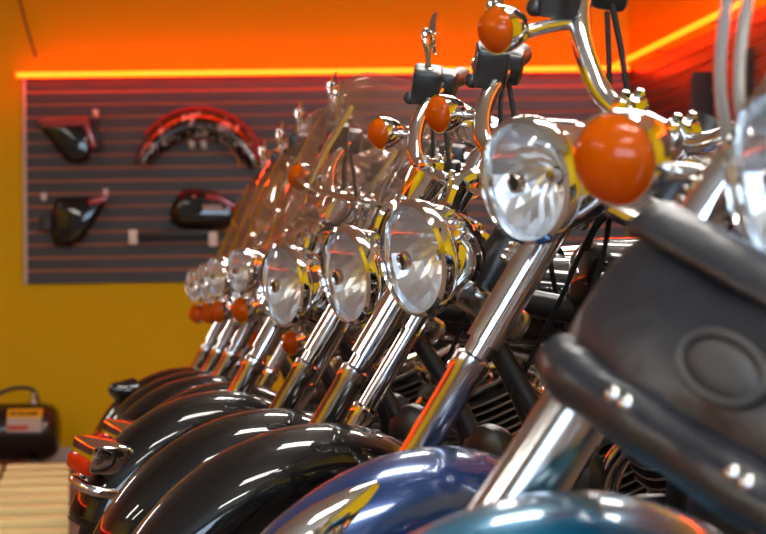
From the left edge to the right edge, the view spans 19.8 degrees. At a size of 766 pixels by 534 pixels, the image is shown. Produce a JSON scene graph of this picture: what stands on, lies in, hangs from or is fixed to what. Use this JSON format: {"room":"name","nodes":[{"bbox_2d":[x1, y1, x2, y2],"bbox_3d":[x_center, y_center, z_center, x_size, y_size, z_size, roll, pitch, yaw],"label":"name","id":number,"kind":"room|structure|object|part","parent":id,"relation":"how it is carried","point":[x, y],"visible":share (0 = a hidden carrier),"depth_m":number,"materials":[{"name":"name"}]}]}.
{"room":"motorcycle showroom","nodes":[
{"label":"motorcycle showroom","id":0,"kind":"room"},
{"bbox_2d":[0,462,79,533],"bbox_3d":[-1.188,0.980,4.726,12.400,0.100,17.300,-1,-2,0],"label":"floor","id":1,"kind":"structure","parent":0,"point":[73,528],"depth_m":10.56,"materials":[{"name":"beige wood"}]},
{"bbox_2d":[0,464,2,478],"bbox_3d":[-2.066,0.999,8.917,0.870,0.104,5.500,0,-2,-8],"label":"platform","id":2,"kind":"object","parent":1,"relation":"on","point":[1,465],"visible":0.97,"depth_m":11.44,"materials":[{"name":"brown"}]},
{"bbox_2d":[0,386,61,462],"bbox_3d":[-2.147,0.920,12.729,0.560,0.465,0.334,-1,-2,0],"label":"tank","id":3,"kind":"object","parent":1,"relation":"on","point":[32,431],"visible":0.98,"depth_m":12.60,"materials":[{"name":"black"}]},
{"bbox_3d":[-2.128,0.745,12.736,0.302,0.116,0.023,-1,-2,0],"label":"handle","id":4,"kind":"part","parent":3,"relation":"part of","materials":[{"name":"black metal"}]},
{"bbox_2d":[0,463,69,533],"bbox_3d":[-1.447,0.994,9.005,0.320,0.104,5.500,0,-2,-8],"label":"platform","id":5,"kind":"object","parent":1,"relation":"on","point":[34,497],"visible":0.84,"depth_m":9.02,"materials":[{"name":"brown wood"}]},
{"bbox_2d":[93,139,438,435],"bbox_3d":[0.067,0.267,7.928,2.275,1.462,0.787,0,-2,-35],"label":"motorcycle","id":6,"kind":"object","parent":1,"relation":"on","point":[120,391],"visible":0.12,"depth_m":7.71,"materials":[{"name":"silver metal"}]},
{"bbox_2d":[185,268,203,301],"bbox_3d":[-0.643,0.064,7.774,0.118,0.120,0.122,-1,-2,0],"label":"lamp","id":7,"kind":"object","parent":6,"relation":"attached to","point":[190,285],"depth_m":7.80,"materials":[{"name":"white"}]},
{"bbox_2d":[258,147,267,167],"bbox_3d":[-0.430,-0.381,7.854,0.026,0.096,0.061,-1,-2,9],"label":"mirror","id":8,"kind":"object","parent":6,"relation":"on","point":[262,155],"depth_m":7.83,"materials":[{"name":"silver metal"}]},
{"bbox_2d":[266,140,267,160],"bbox_3d":[-0.416,-0.419,7.889,0.001,0.080,0.120,-1,-2,2],"label":"mirror glass","id":9,"kind":"object","parent":6,"relation":"on","point":[266,140],"depth_m":7.87,"materials":[{"name":"brown"}]},
{"bbox_3d":[0.229,0.451,7.964,1.506,0.832,0.298,0,3,-20],"label":"frame","id":10,"kind":"part","parent":6,"relation":"part of","materials":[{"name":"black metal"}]},
{"bbox_2d":[100,121,448,432],"bbox_3d":[0.163,0.248,7.228,2.275,1.460,0.787,0,-2,-35],"label":"motorcycle","id":11,"kind":"object","parent":1,"relation":"on","point":[364,159],"visible":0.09,"depth_m":7.02,"materials":[{"name":"silver metal"}]},
{"bbox_2d":[195,263,214,299],"bbox_3d":[-0.548,0.046,7.074,0.118,0.120,0.122,-1,-2,0],"label":"lamp","id":12,"kind":"object","parent":11,"relation":"attached to","point":[200,281],"depth_m":7.10,"materials":[{"name":"white"}]},
{"bbox_2d":[275,129,283,152],"bbox_3d":[-0.335,-0.400,7.154,0.026,0.096,0.061,-1,-2,9],"label":"mirror","id":13,"kind":"object","parent":11,"relation":"on","point":[278,133],"depth_m":7.13,"materials":[{"name":"silver metal"}]},
{"bbox_2d":[284,122,285,144],"bbox_3d":[-0.321,-0.437,7.189,0.001,0.080,0.120,-1,-2,2],"label":"mirror glass","id":14,"kind":"object","parent":11,"relation":"on","point":[284,122],"depth_m":7.18,"materials":[{"name":"brown"}]},
{"bbox_2d":[350,153,365,170],"bbox_3d":[-0.074,-0.308,6.785,0.054,0.092,0.056,-3,13,-35],"label":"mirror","id":15,"kind":"object","parent":11,"relation":"on","point":[360,158],"depth_m":6.77,"materials":[{"name":"silver metal"}]},
{"bbox_3d":[0.324,0.433,7.264,1.508,0.828,0.298,0,3,-20],"label":"frame","id":16,"kind":"part","parent":11,"relation":"part of","materials":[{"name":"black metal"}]},
{"bbox_3d":[0.086,0.172,7.161,0.600,0.257,0.300,0,3,-20],"label":"fuel tank","id":17,"kind":"part","parent":11,"relation":"part of","materials":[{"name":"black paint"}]},
{"bbox_2d":[66,72,539,533],"bbox_3d":[0.416,0.239,4.964,2.293,1.353,0.749,0,-2,-16],"label":"motorcycle","id":18,"kind":"object","parent":1,"relation":"on","point":[291,285],"visible":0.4,"depth_m":4.72,"materials":[{"name":"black metal"}]},
{"bbox_2d":[66,435,132,499],"bbox_3d":[-0.581,0.415,4.559,0.145,0.136,0.165,-1,-2,0],"label":"lamp","id":19,"kind":"object","parent":18,"relation":"attached to","point":[103,464],"depth_m":4.51,"materials":[{"name":"silver metal"}]},
{"bbox_2d":[304,221,334,250],"bbox_3d":[-0.122,-0.069,4.752,0.111,0.064,0.070,-5,14,-34],"label":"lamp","id":20,"kind":"object","parent":18,"relation":"on","point":[323,227],"depth_m":4.73,"materials":[{"name":"silver metal"}]},
{"bbox_2d":[331,91,345,123],"bbox_3d":[-0.102,-0.352,4.983,0.026,0.096,0.061,-1,-2,9],"label":"mirror","id":21,"kind":"object","parent":18,"relation":"on","point":[337,101],"depth_m":4.96,"materials":[{"name":"silver metal"}]},
{"bbox_2d":[344,79,345,110],"bbox_3d":[-0.087,-0.389,5.018,0.001,0.080,0.120,-1,-2,2],"label":"mirror glass","id":22,"kind":"object","parent":18,"relation":"on","point":[344,79],"depth_m":5.01,"materials":[{"name":"brown"}]},
{"bbox_3d":[0.563,0.378,5.071,1.514,0.817,0.298,0,3,-20],"label":"frame","id":23,"kind":"part","parent":18,"relation":"part of","materials":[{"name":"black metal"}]},
{"bbox_2d":[443,123,468,159],"bbox_3d":[0.159,-0.260,4.614,0.054,0.092,0.056,-3,13,-35],"label":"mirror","id":24,"kind":"object","parent":18,"relation":"attached to","point":[461,133],"depth_m":4.61,"materials":[{"name":"silver metal"}]},
{"bbox_3d":[0.328,0.112,4.969,0.600,0.257,0.300,0,3,-20],"label":"fuel tank","id":25,"kind":"part","parent":18,"relation":"part of","materials":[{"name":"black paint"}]},
{"bbox_2d":[98,72,537,445],"bbox_3d":[0.379,0.207,5.747,2.293,1.459,0.773,0,-2,-16],"label":"motorcycle","id":26,"kind":"object","parent":1,"relation":"on","point":[243,264],"visible":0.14,"depth_m":5.63,"materials":[{"name":"silver metal"}]},
{"bbox_2d":[98,419,135,437],"bbox_3d":[-0.621,0.436,5.352,0.145,0.136,0.165,-1,-2,0],"label":"lamp","id":27,"kind":"object","parent":26,"relation":"attached to","point":[111,427],"depth_m":5.32,"materials":[{"name":"orange"}]},
{"bbox_2d":[227,247,264,293],"bbox_3d":[-0.347,0.009,5.674,0.118,0.120,0.122,-1,-2,0],"label":"lamp","id":28,"kind":"object","parent":26,"relation":"attached to","point":[243,263],"depth_m":5.68,"materials":[{"name":"white"}]},
{"bbox_2d":[296,233,307,246],"bbox_3d":[-0.105,-0.010,5.595,0.266,0.155,0.252,-1,-2,0],"label":"lamp","id":29,"kind":"object","parent":26,"relation":"on","point":[300,243],"depth_m":5.50,"materials":[{"name":"silver metal"}]},
{"bbox_2d":[326,82,337,109],"bbox_3d":[-0.134,-0.437,5.754,0.026,0.096,0.061,-1,-2,9],"label":"mirror","id":30,"kind":"object","parent":26,"relation":"on","point":[334,85],"depth_m":5.73,"materials":[{"name":"silver metal"}]},
{"bbox_2d":[422,123,430,140],"bbox_3d":[0.127,-0.345,5.385,0.054,0.092,0.056,-3,13,-35],"label":"mirror","id":31,"kind":"object","parent":26,"relation":"on","point":[426,137],"depth_m":5.39,"materials":[{"name":"silver metal"}]},
{"bbox_3d":[0.526,0.394,5.864,1.508,0.828,0.298,0,3,-20],"label":"frame","id":32,"kind":"part","parent":26,"relation":"part of","materials":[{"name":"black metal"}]},
{"bbox_3d":[0.288,0.133,5.761,0.600,0.257,0.300,0,3,-20],"label":"fuel tank","id":33,"kind":"part","parent":26,"relation":"part of","materials":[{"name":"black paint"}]},
{"bbox_2d":[119,99,535,422],"bbox_3d":[0.253,0.229,6.528,2.275,1.459,0.787,0,-2,-35],"label":"motorcycle","id":34,"kind":"object","parent":1,"relation":"on","point":[406,383],"visible":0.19,"depth_m":6.32,"materials":[{"name":"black metal"}]},
{"bbox_2d":[205,256,231,296],"bbox_3d":[-0.459,0.028,6.374,0.118,0.120,0.122,-1,-2,0],"label":"lamp","id":35,"kind":"object","parent":34,"relation":"attached to","point":[217,282],"depth_m":6.39,"materials":[{"name":"white"}]},
{"bbox_2d":[294,108,304,133],"bbox_3d":[-0.246,-0.418,6.454,0.026,0.096,0.061,-1,-2,9],"label":"mirror","id":36,"kind":"object","parent":34,"relation":"on","point":[300,112],"depth_m":6.44,"materials":[{"name":"silver metal"}]},
{"bbox_2d":[303,99,305,125],"bbox_3d":[-0.232,-0.456,6.489,0.001,0.080,0.120,-1,-2,2],"label":"mirror glass","id":37,"kind":"object","parent":34,"relation":"on","point":[304,105],"depth_m":6.49,"materials":[{"name":"brown"}]},
{"bbox_3d":[0.413,0.414,6.564,1.508,0.828,0.298,0,3,-20],"label":"frame","id":38,"kind":"part","parent":34,"relation":"part of","materials":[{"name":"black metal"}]},
{"bbox_2d":[377,150,384,161],"bbox_3d":[0.015,-0.327,6.085,0.054,0.092,0.056,-3,13,-35],"label":"mirror","id":39,"kind":"object","parent":34,"relation":"on","point":[380,158],"depth_m":6.09,"materials":[{"name":"silver metal"}]},
{"bbox_3d":[0.099,-0.221,6.059,0.205,0.075,0.029,-1,-2,9],"label":"lever","id":40,"kind":"part","parent":34,"relation":"part of","materials":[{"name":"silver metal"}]},
{"bbox_3d":[0.176,0.153,6.461,0.600,0.257,0.300,0,3,-20],"label":"fuel tank","id":41,"kind":"part","parent":34,"relation":"part of","materials":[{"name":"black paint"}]},
{"bbox_2d":[93,11,646,533],"bbox_3d":[0.576,0.200,4.192,2.277,1.400,0.776,-1,-2,-7],"label":"motorcycle","id":42,"kind":"object","parent":1,"relation":"on","point":[354,283],"visible":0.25,"depth_m":4.03,"materials":[{"name":"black metal"}]},
{"bbox_2d":[372,199,405,233],"bbox_3d":[0.031,-0.094,4.010,0.111,0.064,0.070,-9,24,-30],"label":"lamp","id":43,"kind":"object","parent":42,"relation":"on","point":[381,216],"depth_m":3.98,"materials":[{"name":"silver metal"}]},
{"bbox_2d":[421,28,438,68],"bbox_3d":[0.087,-0.408,4.201,0.023,0.097,0.059,-1,-2,24],"label":"mirror","id":44,"kind":"object","parent":42,"relation":"attached to","point":[432,33],"depth_m":4.19,"materials":[{"name":"silver metal"}]},
{"bbox_2d":[436,12,439,53],"bbox_3d":[0.105,-0.450,4.233,0.003,0.085,0.117,-1,-2,5],"label":"mirror glass","id":45,"kind":"object","parent":42,"relation":"on","point":[437,13],"depth_m":4.23,"materials":[{"name":"orange"}]},
{"bbox_3d":[0.740,0.348,4.261,1.499,0.842,0.298,0,8,-10],"label":"frame","id":46,"kind":"part","parent":42,"relation":"part of","materials":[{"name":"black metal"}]},
{"bbox_3d":[0.487,0.098,4.178,0.600,0.257,0.300,0,8,-10],"label":"fuel tank","id":47,"kind":"part","parent":42,"relation":"part of","materials":[{"name":"metal"}]},
{"bbox_2d":[132,0,665,533],"bbox_3d":[0.673,0.201,3.605,2.276,1.365,0.756,0,-2,-9],"label":"motorcycle","id":48,"kind":"object","parent":1,"relation":"on","point":[434,257],"visible":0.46,"depth_m":3.42,"materials":[{"name":"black metal"}]},
{"bbox_2d":[444,168,482,210],"bbox_3d":[0.144,-0.123,3.394,0.111,0.064,0.070,-9,26,-33],"label":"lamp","id":49,"kind":"object","parent":48,"relation":"on","point":[469,178],"depth_m":3.37,"materials":[{"name":"silver metal"}]},
{"bbox_2d":[486,0,503,7],"bbox_3d":[0.181,-0.389,3.599,0.023,0.097,0.058,-1,-2,21],"label":"mirror","id":50,"kind":"object","parent":48,"relation":"attached to","point":[490,2],"depth_m":3.58,"materials":[{"name":"silver metal"}]},
{"bbox_3d":[0.839,0.326,3.670,1.492,0.854,0.298,0,8,-12],"label":"frame","id":51,"kind":"part","parent":48,"relation":"part of","materials":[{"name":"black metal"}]},
{"bbox_3d":[0.585,0.081,3.579,0.600,0.257,0.300,0,8,-12],"label":"fuel tank","id":52,"kind":"part","parent":48,"relation":"part of","materials":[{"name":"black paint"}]},
{"bbox_2d":[261,0,747,533],"bbox_3d":[0.819,0.171,3.005,2.267,1.390,0.766,0,-2,-13],"label":"motorcycle","id":53,"kind":"object","parent":1,"relation":"on","point":[532,191],"visible":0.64,"depth_m":2.71,"materials":[{"name":"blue metal"}]},
{"bbox_3d":[1.001,0.262,3.085,1.439,0.948,0.298,0,8,-16],"label":"frame","id":54,"kind":"part","parent":53,"relation":"part of","materials":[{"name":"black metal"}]},
{"bbox_3d":[0.728,0.063,2.976,0.600,0.257,0.300,0,8,-16],"label":"fuel tank","id":55,"kind":"part","parent":53,"relation":"part of","materials":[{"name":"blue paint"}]},
{"bbox_2d":[411,0,765,533],"bbox_3d":[0.941,0.037,2.043,2.289,1.612,0.867,0,-2,-11],"label":"motorcycle","id":56,"kind":"object","parent":1,"relation":"on","point":[622,157],"visible":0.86,"depth_m":1.99,"materials":[{"name":"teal metal"}]},
{"bbox_2d":[534,201,765,533],"bbox_3d":[0.298,0.086,1.742,0.185,0.292,0.404,0,-2,-34],"label":"bag","id":57,"kind":"object","parent":56,"relation":"attached to","point":[665,356],"visible":1,"depth_m":1.76,"materials":[{"name":"black leather"}]},
{"bbox_3d":[0.347,0.037,1.750,0.116,0.045,0.365,34,0,-39],"label":"lid","id":58,"kind":"part","parent":57,"relation":"part of","materials":[{"name":"black leather"}]},
{"bbox_2d":[0,0,631,446],"bbox_3d":[-2.463,-0.408,13.176,8.285,3.150,0.120,-1,-2,0],"label":"wall","id":59,"kind":"structure","parent":0,"point":[67,342],"depth_m":13.14,"materials":[{"name":"yellow"}]},
{"bbox_2d":[19,0,36,56],"bbox_3d":[-2.118,-1.437,13.088,0.114,0.379,0.012,-1,-2,-6],"label":"wire","id":60,"kind":"object","parent":59,"relation":"attached to","point":[20,3],"visible":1,"depth_m":13.08,"materials":[{"name":"black"}]},
{"bbox_2d":[0,447,71,462],"bbox_3d":[-2.444,1.122,13.068,7.885,0.086,0.016,-1,-2,0],"label":"baseboard","id":61,"kind":"structure","parent":59,"relation":"attached to","point":[61,456],"depth_m":13.06,"materials":[{"name":"grey"}]},
{"bbox_2d":[17,65,628,79],"bbox_3d":[-0.353,-1.147,13.017,3.606,0.041,0.145,-1,-2,0],"label":"tube","id":62,"kind":"object","parent":59,"relation":"attached to","point":[533,69],"visible":0.85,"depth_m":12.95,"materials":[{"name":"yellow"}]},
{"bbox_2d":[22,71,626,284],"bbox_3d":[-0.348,-0.533,13.103,3.592,1.234,0.030,-1,-2,0],"label":"panel","id":63,"kind":"object","parent":59,"relation":"attached to","point":[141,197],"visible":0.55,"depth_m":13.11,"materials":[{"name":"grey"}]},
{"bbox_3d":[-2.132,-0.511,13.103,0.024,1.234,0.030,-1,-2,0],"label":"edge trim","id":64,"kind":"part","parent":63,"relation":"part of","materials":[{"name":"beige"}]},
{"bbox_2d":[41,193,45,200],"bbox_3d":[-2.015,-0.417,13.037,0.030,0.050,0.075,-1,-2,0],"label":"hook","id":65,"kind":"object","parent":63,"relation":"attached to","point":[43,195],"visible":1,"depth_m":13.02,"materials":[{"name":"beige"}]},
{"bbox_2d":[33,116,102,162],"bbox_3d":[-1.864,-0.753,13.009,0.414,0.279,0.122,-1,-2,0],"label":"panel","id":66,"kind":"object","parent":63,"relation":"attached to","point":[73,138],"visible":1,"depth_m":12.96,"materials":[{"name":"black paint"}]},
{"bbox_2d":[39,195,107,245],"bbox_3d":[-1.830,-0.272,13.009,0.425,0.297,0.122,-1,-2,0],"label":"panel","id":67,"kind":"object","parent":63,"relation":"attached to","point":[72,218],"visible":1,"depth_m":12.96,"materials":[{"name":"black paint"}]},
{"bbox_2d":[93,109,97,117],"bbox_3d":[-1.706,-0.911,13.029,0.030,0.050,0.090,-1,-2,0],"label":"hook","id":68,"kind":"object","parent":63,"relation":"attached to","point":[95,112],"visible":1,"depth_m":13.01,"materials":[{"name":"beige"}]},
{"bbox_2d":[103,189,107,195],"bbox_3d":[-1.647,-0.441,13.037,0.030,0.050,0.075,-1,-2,0],"label":"hook","id":69,"kind":"object","parent":63,"relation":"attached to","point":[105,191],"visible":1,"depth_m":13.01,"materials":[{"name":"beige"}]},
{"bbox_2d":[129,230,216,245],"bbox_3d":[-1.234,-0.170,12.993,0.520,0.105,0.165,-1,-2,0],"label":"wall bracket","id":70,"kind":"object","parent":63,"relation":"attached to","point":[133,234],"visible":1,"depth_m":12.92,"materials":[{"name":"black plastic"}]},
{"bbox_2d":[189,140,193,148],"bbox_3d":[-1.135,-0.727,13.016,0.030,0.050,0.116,-1,-2,0],"label":"hook","id":71,"kind":"object","parent":63,"relation":"attached to","point":[191,143],"visible":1,"depth_m":12.99,"materials":[{"name":"beige"}]},
{"bbox_2d":[134,106,267,166],"bbox_3d":[-1.081,-0.769,12.996,0.792,0.367,0.100,-1,-2,0],"label":"painted fender","id":72,"kind":"object","parent":63,"relation":"attached to","point":[214,124],"visible":0.97,"depth_m":12.97,"materials":[{"name":"red paint"}]},
{"bbox_2d":[201,140,205,148],"bbox_3d":[-1.064,-0.727,13.016,0.030,0.050,0.116,-1,-2,0],"label":"hook","id":73,"kind":"object","parent":63,"relation":"attached to","point":[203,143],"visible":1,"depth_m":12.99,"materials":[{"name":"beige"}]},
{"bbox_2d":[170,188,239,228],"bbox_3d":[-1.054,-0.348,12.979,0.423,0.249,0.180,-1,-2,0],"label":"fuel tank","id":74,"kind":"object","parent":63,"relation":"on","point":[192,208],"visible":1,"depth_m":12.91,"materials":[{"name":"black metal"}]},
{"bbox_2d":[628,0,765,69],"bbox_3d":[2.664,-0.693,4.752,0.120,3.150,17.001,0,-2,-8],"label":"wall","id":75,"kind":"structure","parent":0,"point":[650,21],"depth_m":12.33,"materials":[{"name":"orange paint"}]},
{"bbox_2d":[612,0,740,68],"bbox_3d":[2.031,-1.305,8.344,0.145,0.039,9.350,0,-2,-8],"label":"tube","id":76,"kind":"object","parent":75,"relation":"attached to","point":[710,18],"visible":0.66,"depth_m":11.56,"materials":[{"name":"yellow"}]},
{"bbox_2d":[628,5,765,236],"bbox_3d":[2.101,-0.687,8.396,0.022,1.224,9.470,0,-2,-8],"label":"panel","id":77,"kind":"object","parent":75,"relation":"attached to","point":[659,76],"visible":0.05,"depth_m":11.80,"materials":[{"name":"grey"}]},
{"bbox_2d":[658,106,680,119],"bbox_3d":[1.557,-0.590,12.227,0.034,0.526,1.204,0,-2,-8],"label":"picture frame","id":78,"kind":"object","parent":77,"relation":"attached to","point":[668,114],"visible":0.04,"depth_m":12.01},
{"bbox_2d":[680,72,710,116],"bbox_3d":[1.629,-0.516,11.435,0.104,0.975,0.226,0,-2,-8],"label":"banner stand","id":79,"kind":"object","parent":77,"relation":"attached to","point":[695,87],"visible":0.36,"depth_m":11.34,"materials":[{"name":"black"}]},
{"bbox_3d":[1.582,-0.516,11.429,0.010,0.915,0.166,0,-2,-8],"label":"panel","id":80,"kind":"part","parent":79,"relation":"part of","materials":[{"name":"black"}]},
{"bbox_2d":[713,48,750,121],"bbox_3d":[1.731,-0.600,10.911,0.039,0.913,0.515,0,-2,-8],"label":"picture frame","id":81,"kind":"object","parent":77,"relation":"attached to","point":[729,63],"visible":0.18,"depth_m":10.85,"materials":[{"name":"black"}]},
{"bbox_3d":[1.717,-0.600,10.909,0.010,0.853,0.455,0,-2,-8],"label":"panel","id":82,"kind":"part","parent":81,"relation":"part of","materials":[{"name":"red"}]}
]}

